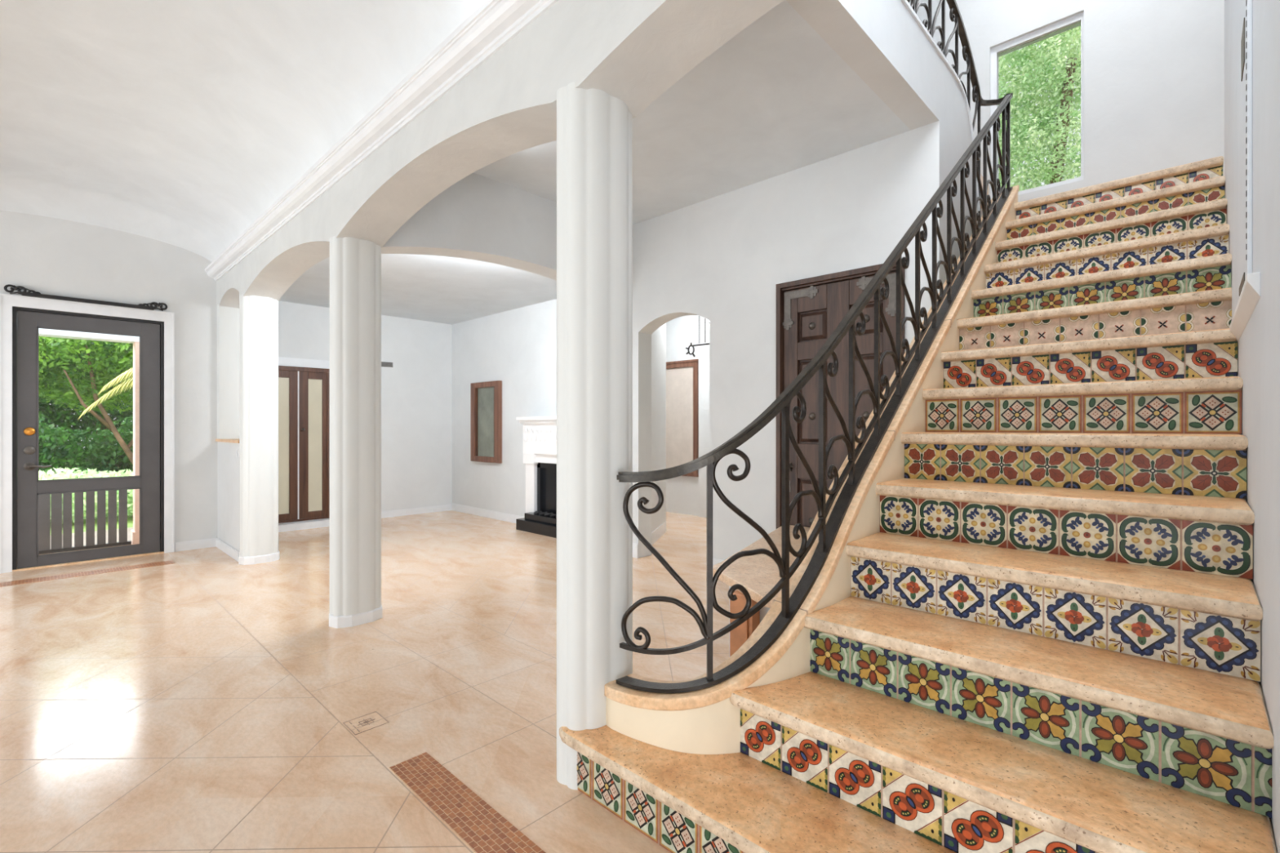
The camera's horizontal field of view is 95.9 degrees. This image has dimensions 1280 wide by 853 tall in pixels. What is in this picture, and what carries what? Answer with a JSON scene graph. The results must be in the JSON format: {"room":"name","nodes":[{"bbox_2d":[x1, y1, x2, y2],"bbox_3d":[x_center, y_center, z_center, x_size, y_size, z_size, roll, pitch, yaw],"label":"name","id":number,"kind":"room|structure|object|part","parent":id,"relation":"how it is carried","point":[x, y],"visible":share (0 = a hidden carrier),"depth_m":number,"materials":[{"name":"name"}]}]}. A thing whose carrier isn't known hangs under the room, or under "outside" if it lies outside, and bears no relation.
{"room":"house entrance hall","nodes":[
{"label":"house entrance hall","id":0,"kind":"room"},
{"bbox_2d":[0,210,217,542],"bbox_3d":[-6.229,-0.435,3.565,0.200,3.400,6.500,0,0,44],"label":"wall","id":1,"kind":"structure","parent":0,"point":[43,255],"depth_m":5.34,"materials":[{"name":"white paint"}]},
{"bbox_2d":[4,284,167,311],"bbox_3d":[-4.704,-1.096,4.957,0.023,0.078,1.016,0,0,44],"label":"bar","id":2,"kind":"object","parent":1,"relation":"attached to","point":[35,294],"visible":1,"depth_m":4.89,"materials":[{"name":"black paint"}]},
{"bbox_2d":[0,293,174,573],"bbox_3d":[-4.710,0.054,4.978,0.029,2.221,1.093,0,0,44],"label":"door frame","id":3,"kind":"structure","parent":1,"relation":"attached to","point":[7,301],"depth_m":4.70,"materials":[{"name":"white paint"}]},
{"bbox_2d":[12,306,164,569],"bbox_3d":[-4.755,0.092,5.022,0.183,2.122,0.955,0,0,44],"label":"door","id":4,"kind":"structure","parent":1,"relation":"in","point":[26,322],"depth_m":4.90,"materials":[{"name":"black paint"}]},
{"bbox_3d":[-4.941,0.325,4.739,0.058,0.068,0.160,0,0,44],"label":"handle","id":5,"kind":"part","parent":4,"relation":"part of","materials":[{"name":"grey metal"}]},
{"bbox_2d":[12,551,164,571],"bbox_3d":[-4.788,1.159,5.054,0.212,0.012,0.957,0,0,44],"label":"trim","id":6,"kind":"structure","parent":1,"relation":"attached to","point":[155,553],"depth_m":4.95,"materials":[{"name":"stone"}]},
{"bbox_2d":[174,537,216,551],"bbox_3d":[-5.908,1.122,3.742,0.016,0.085,5.200,0,0,44],"label":"baseboard","id":7,"kind":"structure","parent":1,"relation":"attached to","point":[205,543],"depth_m":5.48,"materials":[{"name":"white paint"}]},
{"bbox_2d":[0,0,486,262],"bbox_3d":[-2.400,-1.735,0.290,9.860,0.400,5.290,0,0,44],"label":"ceiling","id":8,"kind":"structure","parent":0,"point":[180,123],"depth_m":3.25,"materials":[{"name":"paint"}]},
{"bbox_2d":[0,510,728,852],"bbox_3d":[-1.172,1.224,2.099,10.600,0.122,11.400,0,0,44],"label":"floor","id":9,"kind":"structure","parent":0,"point":[201,702],"depth_m":2.54,"materials":[{"name":"tile"}]},
{"bbox_2d":[0,560,174,586],"bbox_3d":[-5.331,1.164,3.604,0.160,0.003,3.800,0,0,44],"label":"mosaic border","id":10,"kind":"object","parent":9,"relation":"on","point":[171,562],"visible":1,"depth_m":4.57,"materials":[{"name":"brown stone"}]},
{"bbox_2d":[238,294,279,564],"bbox_3d":[-3.293,0.025,5.001,0.202,2.280,0.304,0,0,44],"label":"column","id":11,"kind":"structure","parent":9,"relation":"on","point":[258,315],"depth_m":4.91,"materials":[{"name":"paint"}]},
{"bbox_2d":[278,518,328,532],"bbox_3d":[-3.951,1.127,6.530,0.190,0.075,1.010,0,0,44],"label":"step","id":12,"kind":"structure","parent":9,"relation":"on","point":[315,523],"depth_m":6.56,"materials":[{"name":"white paint"}]},
{"bbox_2d":[328,235,382,628],"bbox_3d":[-1.708,0.030,3.475,0.202,2.270,0.304,0,0,44],"label":"column","id":13,"kind":"structure","parent":9,"relation":"on","point":[354,264],"depth_m":3.38,"materials":[{"name":"paint"}]},
{"bbox_2d":[389,751,546,852],"bbox_3d":[-0.405,1.164,1.628,1.122,0.003,0.132,0,0,44],"label":"inlay","id":14,"kind":"object","parent":9,"relation":"on","point":[477,824],"visible":1,"depth_m":1.75,"materials":[{"name":"brown tile"}]},
{"bbox_2d":[515,416,556,537],"bbox_3d":[-0.840,0.527,6.165,1.500,1.275,0.250,0,0,44],"label":"fireplace","id":15,"kind":"object","parent":9,"relation":"on","point":[540,433],"visible":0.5,"depth_m":6.45,"materials":[{"name":"white stone"}]},
{"bbox_2d":[515,416,556,423],"bbox_3d":[-0.819,-0.073,6.187,1.500,0.075,0.190,0,0,44],"label":"mantel shelf","id":16,"kind":"object","parent":15,"relation":"attached to","point":[529,420],"depth_m":6.37,"materials":[{"name":"white stone"}]},
{"bbox_2d":[556,81,632,790],"bbox_3d":[-0.154,0.030,1.981,0.196,2.270,0.284,0,0,44],"label":"column","id":17,"kind":"structure","parent":9,"relation":"on","point":[594,127],"depth_m":1.88,"materials":[{"name":"paint"}]},
{"bbox_2d":[712,524,809,657],"bbox_3d":[0.816,0.927,3.153,0.998,0.475,1.634,0,0,44],"label":"stone bench","id":18,"kind":"object","parent":9,"relation":"on","point":[758,574],"visible":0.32,"depth_m":2.67,"materials":[{"name":"stone"}]},
{"bbox_3d":[0.457,0.947,2.523,0.110,0.436,0.070,0,0,44],"label":"leg","id":19,"kind":"part","parent":18,"relation":"part of","materials":[{"name":"brown stone"}]},
{"bbox_2d":[559,155,1276,852],"bbox_3d":[1.593,-0.239,2.614,1.772,2.807,3.655,0,0,44],"label":"staircase","id":20,"kind":"structure","parent":9,"relation":"on","point":[1030,623],"depth_m":1.71,"materials":[{"name":"beige tile"}]},
{"bbox_2d":[616,93,1013,693],"bbox_3d":[1.335,-0.710,2.764,3.310,3.094,0.397,0,0,-39],"label":"stair railing","id":21,"kind":"object","parent":20,"relation":"on","point":[828,531],"visible":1,"depth_m":2.02,"materials":[{"name":"metal"}]},
{"bbox_3d":[1.336,-1.038,2.765,3.308,2.439,0.394,0,0,-39],"label":"handrail","id":22,"kind":"part","parent":21,"relation":"part of","materials":[{"name":"metal"}]},
{"bbox_2d":[278,301,452,511],"bbox_3d":[-3.553,-0.285,7.225,0.200,3.100,2.885,0,0,44],"label":"wall","id":23,"kind":"structure","parent":0,"point":[416,392],"depth_m":7.61,"materials":[{"name":"white paint"}]},
{"bbox_2d":[278,365,328,523],"bbox_3d":[-3.994,0.201,6.564,0.082,1.772,0.920,0,0,44],"label":"door","id":24,"kind":"structure","parent":23,"relation":"in","point":[303,392],"depth_m":6.67,"materials":[{"name":"brown wood"}]},
{"bbox_3d":[-4.120,0.217,6.463,0.016,1.545,0.340,0,0,44],"label":"pane","id":25,"kind":"part","parent":24,"relation":"part of","materials":[{"name":"glass"}]},
{"bbox_3d":[-3.815,0.217,6.780,0.016,1.545,0.150,0,0,44],"label":"pane","id":26,"kind":"part","parent":24,"relation":"part of","materials":[{"name":"glass"}]},
{"bbox_2d":[278,356,328,368],"bbox_3d":[-4.016,-0.735,6.585,0.020,0.100,1.000,0,0,44],"label":"lintel","id":27,"kind":"object","parent":23,"relation":"attached to","point":[289,362],"visible":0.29,"depth_m":6.69,"materials":[{"name":"white paint"}]},
{"bbox_2d":[381,361,392,367],"bbox_3d":[-3.249,-0.793,7.387,0.014,0.065,0.180,0,0,44],"label":"air vent","id":28,"kind":"object","parent":23,"relation":"in","point":[384,364],"visible":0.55,"depth_m":7.39,"materials":[{"name":"grey metal"}]},
{"bbox_2d":[381,504,451,518],"bbox_3d":[-3.128,1.122,7.511,0.016,0.085,1.485,0,0,44],"label":"baseboard","id":29,"kind":"structure","parent":23,"relation":"attached to","point":[412,511],"depth_m":7.66,"materials":[{"name":"white paint"}]},
{"bbox_2d":[278,253,556,324],"bbox_3d":[-2.219,-1.478,5.907,3.550,0.115,2.535,0,0,44],"label":"ceiling","id":30,"kind":"structure","parent":0,"point":[446,290],"depth_m":5.95,"materials":[{"name":"paint"}]},
{"bbox_2d":[381,173,556,280],"bbox_3d":[-0.856,-0.435,4.605,0.220,3.200,2.550,0,0,44],"label":"wall","id":31,"kind":"structure","parent":0,"point":[480,218],"depth_m":4.20,"materials":[{"name":"white paint"}]},
{"bbox_2d":[215,0,783,561],"bbox_3d":[-0.477,-0.485,2.287,9.860,3.300,0.266,0,0,44],"label":"wall","id":32,"kind":"structure","parent":0,"point":[633,51],"depth_m":2.28,"materials":[{"name":"paint"}]},
{"bbox_2d":[215,439,239,443],"bbox_3d":[-3.724,0.132,5.360,0.920,0.025,0.190,0,0,44],"label":"trim ledge","id":33,"kind":"object","parent":32,"relation":"on","point":[233,441],"visible":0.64,"depth_m":5.30,"materials":[{"name":"stone"}]},
{"bbox_2d":[217,303,239,439],"bbox_3d":[-3.985,-0.529,5.666,0.120,1.307,0.252,0,0,44],"label":"wall","id":34,"kind":"structure","parent":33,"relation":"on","point":[228,317],"depth_m":5.59,"materials":[{"name":"paint"}]},
{"bbox_2d":[204,0,559,281],"bbox_3d":[-0.597,-1.459,2.163,9.860,0.104,0.092,0,0,44],"label":"crown molding","id":35,"kind":"structure","parent":32,"relation":"attached to","point":[494,24],"depth_m":2.62,"materials":[{"name":"white paint"}]},
{"bbox_2d":[452,298,556,515],"bbox_3d":[-1.275,-0.285,6.896,3.540,3.100,0.200,0,0,44],"label":"wall","id":36,"kind":"structure","parent":0,"point":[517,348],"depth_m":7.15,"materials":[{"name":"white paint"}]},
{"bbox_2d":[471,380,502,463],"bbox_3d":[-1.972,-0.058,7.393,0.675,1.025,0.050,0,0,44],"label":"wall mirror","id":37,"kind":"object","parent":36,"relation":"attached to","point":[486,397],"visible":1,"depth_m":7.38,"materials":[{"name":"brown wood"}]},
{"bbox_3d":[-1.968,-0.058,7.398,0.475,0.885,0.038,0,0,44],"label":"frame","id":38,"kind":"part","parent":37,"relation":"part of","materials":[{"name":"brown wood"}]},
{"bbox_3d":[-1.966,-0.058,7.400,0.475,0.885,0.008,0,0,44],"label":"mirror pane","id":39,"kind":"part","parent":37,"relation":"part of","materials":[{"name":"silver metal"}]},
{"bbox_2d":[450,502,524,523],"bbox_3d":[-1.937,1.115,7.383,1.910,0.100,0.016,0,0,44],"label":"baseboard","id":40,"kind":"structure","parent":36,"relation":"attached to","point":[501,516],"depth_m":7.41,"materials":[{"name":"white paint"}]},
{"bbox_2d":[651,323,666,532],"bbox_3d":[0.124,-0.485,6.042,0.197,3.300,0.769,0,0,17],"label":"wall pier","id":41,"kind":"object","parent":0,"point":[658,336],"visible":0.29,"depth_m":6.03,"materials":[{"name":"white paint"}]},
{"bbox_2d":[651,521,666,545],"bbox_3d":[0.196,1.105,6.007,0.007,0.120,0.780,0,0,14],"label":"baseboard","id":42,"kind":"structure","parent":41,"relation":"attached to","point":[660,531],"depth_m":5.97,"materials":[{"name":"white paint"}]},
{"bbox_2d":[666,315,698,515],"bbox_3d":[0.297,-0.435,8.111,1.580,3.400,0.200,0,0,44],"label":"wall","id":43,"kind":"structure","parent":0,"point":[682,491],"depth_m":7.71,"materials":[{"name":"white paint"}]},
{"bbox_2d":[666,359,698,476],"bbox_3d":[0.448,-0.110,7.792,0.860,1.530,0.050,0,0,44],"label":"framed panel","id":44,"kind":"object","parent":43,"relation":"attached to","point":[682,376],"visible":0.56,"depth_m":7.68,"materials":[{"name":"brown wood"}]},
{"bbox_2d":[473,0,911,224],"bbox_3d":[-0.085,-1.919,3.639,2.670,0.233,2.226,0,0,44],"label":"ceiling","id":45,"kind":"structure","parent":0,"point":[775,99],"depth_m":3.45,"materials":[{"name":"paint"}]},
{"bbox_2d":[698,315,709,517],"bbox_3d":[2.041,-0.435,6.397,3.330,3.400,0.250,0,0,44],"label":"wall","id":46,"kind":"structure","parent":0,"point":[704,350],"depth_m":7.40,"materials":[{"name":"white paint"}]},
{"bbox_2d":[632,120,948,559],"bbox_3d":[0.875,-0.485,4.378,2.630,3.300,0.170,0,0,44],"label":"wall","id":47,"kind":"structure","parent":0,"point":[721,260],"depth_m":4.28,"materials":[{"name":"white paint"}]},
{"bbox_2d":[632,542,724,568],"bbox_3d":[0.422,1.100,4.686,1.510,0.130,0.014,0,0,44],"label":"baseboard","id":48,"kind":"structure","parent":47,"relation":"attached to","point":[635,546],"depth_m":5.11,"materials":[{"name":"white paint"}]},
{"bbox_2d":[775,262,905,528],"bbox_3d":[1.328,0.073,3.871,0.883,2.184,0.132,0,0,44],"label":"door","id":49,"kind":"structure","parent":47,"relation":"in","point":[808,311],"depth_m":3.96,"materials":[{"name":"brown wood"}]},
{"bbox_3d":[1.043,0.285,4.091,0.080,0.072,0.054,0,0,44],"label":"handle","id":50,"kind":"part","parent":49,"relation":"part of","materials":[{"name":"grey metal"}]},
{"bbox_3d":[1.197,-0.695,3.998,0.196,0.186,0.022,0,0,44],"label":"raised panel","id":51,"kind":"part","parent":49,"relation":"part of","materials":[{"name":"brown wood"}]},
{"bbox_3d":[1.197,-0.173,3.998,0.196,0.561,0.022,0,0,44],"label":"raised panel","id":52,"kind":"part","parent":49,"relation":"part of","materials":[{"name":"brown wood"}]},
{"bbox_3d":[1.197,0.655,3.998,0.196,0.556,0.022,0,0,44],"label":"raised panel","id":53,"kind":"part","parent":49,"relation":"part of","materials":[{"name":"brown wood"}]},
{"bbox_3d":[1.467,-0.695,3.738,0.196,0.186,0.022,0,0,44],"label":"raised panel","id":54,"kind":"part","parent":49,"relation":"part of","materials":[{"name":"brown wood"}]},
{"bbox_3d":[1.467,-0.173,3.738,0.196,0.561,0.022,0,0,44],"label":"raised panel","id":55,"kind":"part","parent":49,"relation":"part of","materials":[{"name":"brown wood"}]},
{"bbox_2d":[786,0,977,267],"bbox_3d":[1.227,-0.511,2.962,0.160,3.352,3.070,0,0,44],"label":"wall","id":56,"kind":"structure","parent":0,"point":[880,41],"depth_m":3.02,"materials":[{"name":"white paint"}]},
{"bbox_2d":[901,0,980,211],"bbox_3d":[1.227,-1.851,2.962,0.184,0.712,3.070,0,0,44],"label":"trim","id":57,"kind":"structure","parent":56,"relation":"attached to","point":[905,2],"depth_m":3.46,"materials":[{"name":"white paint"}]},
{"bbox_2d":[906,0,1013,214],"bbox_3d":[1.422,-2.137,2.949,0.252,1.264,3.223,0,0,44],"label":"railing","id":58,"kind":"object","parent":57,"relation":"on","point":[955,15],"visible":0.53,"depth_m":3.76,"materials":[{"name":"metal"}]},
{"bbox_3d":[1.423,-2.511,2.955,0.245,0.517,3.212,0,0,44],"label":"handrail","id":59,"kind":"part","parent":58,"relation":"part of","materials":[{"name":"metal"}]},
{"bbox_2d":[706,0,1224,323],"bbox_3d":[3.235,-2.835,4.659,6.600,3.200,0.200,0,0,44],"label":"wall","id":60,"kind":"structure","parent":0,"point":[1153,70],"depth_m":4.20,"materials":[{"name":"white paint"}]},
{"bbox_2d":[991,12,1083,199],"bbox_3d":[3.191,-2.520,4.653,0.629,1.294,0.070,0,0,44],"label":"window","id":61,"kind":"structure","parent":60,"relation":"in","point":[1077,20],"depth_m":4.62,"materials":[{"name":"white paint"}]},
{"bbox_3d":[3.196,-2.515,4.645,0.565,1.200,0.006,0,0,44],"label":"pane","id":62,"kind":"part","parent":61,"relation":"part of","materials":[{"name":"white paint"}]},
{"bbox_2d":[980,173,988,208],"bbox_3d":[1.671,-1.685,3.034,6.600,0.700,4.310,0,0,44],"label":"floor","id":63,"kind":"structure","parent":0,"point":[981,176],"depth_m":4.69,"materials":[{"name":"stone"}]},
{"bbox_2d":[1224,0,1279,852],"bbox_3d":[2.096,-1.635,1.875,0.200,5.600,3.230,0,0,44],"label":"wall","id":64,"kind":"structure","parent":0,"point":[1259,344],"depth_m":1.29,"materials":[{"name":"white paint"}]},
{"bbox_2d":[1229,0,1260,342],"bbox_3d":[1.874,-0.750,1.805,0.022,0.888,1.200,0,0,44],"label":"window","id":65,"kind":"structure","parent":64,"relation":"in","point":[1246,285],"depth_m":1.67,"materials":[{"name":"white paint"}]},
{"bbox_3d":[1.972,-0.755,1.898,0.010,0.840,0.930,0,0,44],"label":"grille panel","id":66,"kind":"part","parent":65,"relation":"part of","materials":[{"name":"white paint"}]},
{"bbox_3d":[0.712,-1.885,6.148,4.900,0.100,2.154,0,0,44],"label":"ceiling","id":67,"kind":"structure","parent":0,"visible":0},
{"bbox_2d":[685,315,709,357],"bbox_3d":[0.677,-1.269,5.733,0.575,1.132,0.018,0,0,44],"label":"hanging lamp","id":68,"kind":"object","parent":67,"relation":"hanging from","point":[691,344],"visible":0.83,"depth_m":5.81,"materials":[{"name":"metal"}]},
{"bbox_3d":[0.677,-0.778,5.733,0.575,0.149,0.018,0,0,44],"label":"lamp frame","id":69,"kind":"part","parent":68,"relation":"part of","materials":[{"name":"metal"}]},
{"label":"outside","id":70,"kind":"structure","parent":0,"visible":0},
{"bbox_2d":[41,452,133,533],"bbox_3d":[-1.869,1.315,5.268,70.000,0.200,55.000,0,0,44],"label":"ground","id":71,"kind":"structure","parent":70,"point":[130,520],"depth_m":7.29,"materials":[{"name":"green plant"}]},
{"bbox_2d":[38,336,133,464],"bbox_3d":[-8.395,-0.470,8.995,2.669,3.411,2.460,0,0,1],"label":"tree","id":72,"kind":"object","parent":71,"relation":"on","point":[72,357],"visible":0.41,"depth_m":8.81,"materials":[{"name":"green plant"}]},
{"bbox_3d":[-8.395,-1.189,8.995,2.669,1.973,2.460,0,0,1],"label":"crown","id":73,"kind":"part","parent":72,"relation":"part of","materials":[{"name":"green plant"}]},
{"bbox_2d":[38,413,133,493],"bbox_3d":[-9.226,0.483,10.086,4.007,1.733,1.428,0,0,-40],"label":"hedge","id":74,"kind":"object","parent":71,"relation":"on","point":[110,460],"visible":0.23,"depth_m":9.65,"materials":[{"name":"green plant"}]},
{"bbox_2d":[38,342,133,476],"bbox_3d":[-12.716,-1.829,13.572,3.387,6.089,5.230,0,0,44],"label":"tree","id":75,"kind":"object","parent":71,"relation":"on","point":[62,416],"visible":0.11,"depth_m":12.84,"materials":[{"name":"green plant"}]},
{"bbox_2d":[38,466,133,524],"bbox_3d":[-7.145,0.874,7.349,1.135,0.745,2.553,0,0,44],"label":"flowering shrub","id":76,"kind":"object","parent":71,"relation":"on","point":[91,473],"visible":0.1,"depth_m":7.29,"materials":[{"name":"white plant"}]},
{"bbox_2d":[77,367,133,419],"bbox_3d":[-6.810,0.072,8.644,0.653,2.291,2.292,0,0,44],"label":"palm","id":77,"kind":"object","parent":71,"relation":"on","point":[126,373],"visible":0.12,"depth_m":8.12,"materials":[{"name":"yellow plant"}]},
{"bbox_2d":[998,26,1080,191],"bbox_3d":[5.951,-2.615,8.785,2.611,7.671,1.813,0,0,37],"label":"leafy tree","id":78,"kind":"object","parent":71,"relation":"on","point":[1060,89],"visible":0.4,"depth_m":8.42,"materials":[{"name":"green plant"}]},
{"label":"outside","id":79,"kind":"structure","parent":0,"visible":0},
{"bbox_2d":[62,527,133,547],"bbox_3d":[-6.479,1.275,4.848,1.940,0.180,10.000,0,0,44],"label":"floor","id":80,"kind":"structure","parent":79,"point":[129,529],"depth_m":6.21,"materials":[{"name":"beige concrete"}]},
{"bbox_2d":[38,489,131,554],"bbox_3d":[-5.966,0.840,4.790,0.080,0.690,2.630,0,0,44],"label":"fence","id":81,"kind":"object","parent":80,"relation":"on","point":[50,505],"visible":0.47,"depth_m":5.46,"materials":[{"name":"black paint"}]},
{"bbox_3d":[-5.966,0.840,4.790,0.080,0.690,2.630,0,0,44],"label":"rail","id":82,"kind":"part","parent":81,"relation":"part of","materials":[{"name":"black paint"}]},
{"bbox_2d":[130,341,139,544],"bbox_3d":[-4.985,0.172,5.852,0.220,2.025,0.240,0,0,44],"label":"porch post","id":83,"kind":"object","parent":80,"relation":"on","point":[135,533],"visible":0.25,"depth_m":5.73,"materials":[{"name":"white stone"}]},
{"bbox_2d":[38,328,139,343],"bbox_3d":[-5.512,-1.038,5.304,0.200,0.395,4.000,0,0,44],"label":"beam","id":84,"kind":"structure","parent":83,"relation":"on","point":[42,332],"depth_m":5.48,"materials":[{"name":"white paint"}]}
]}

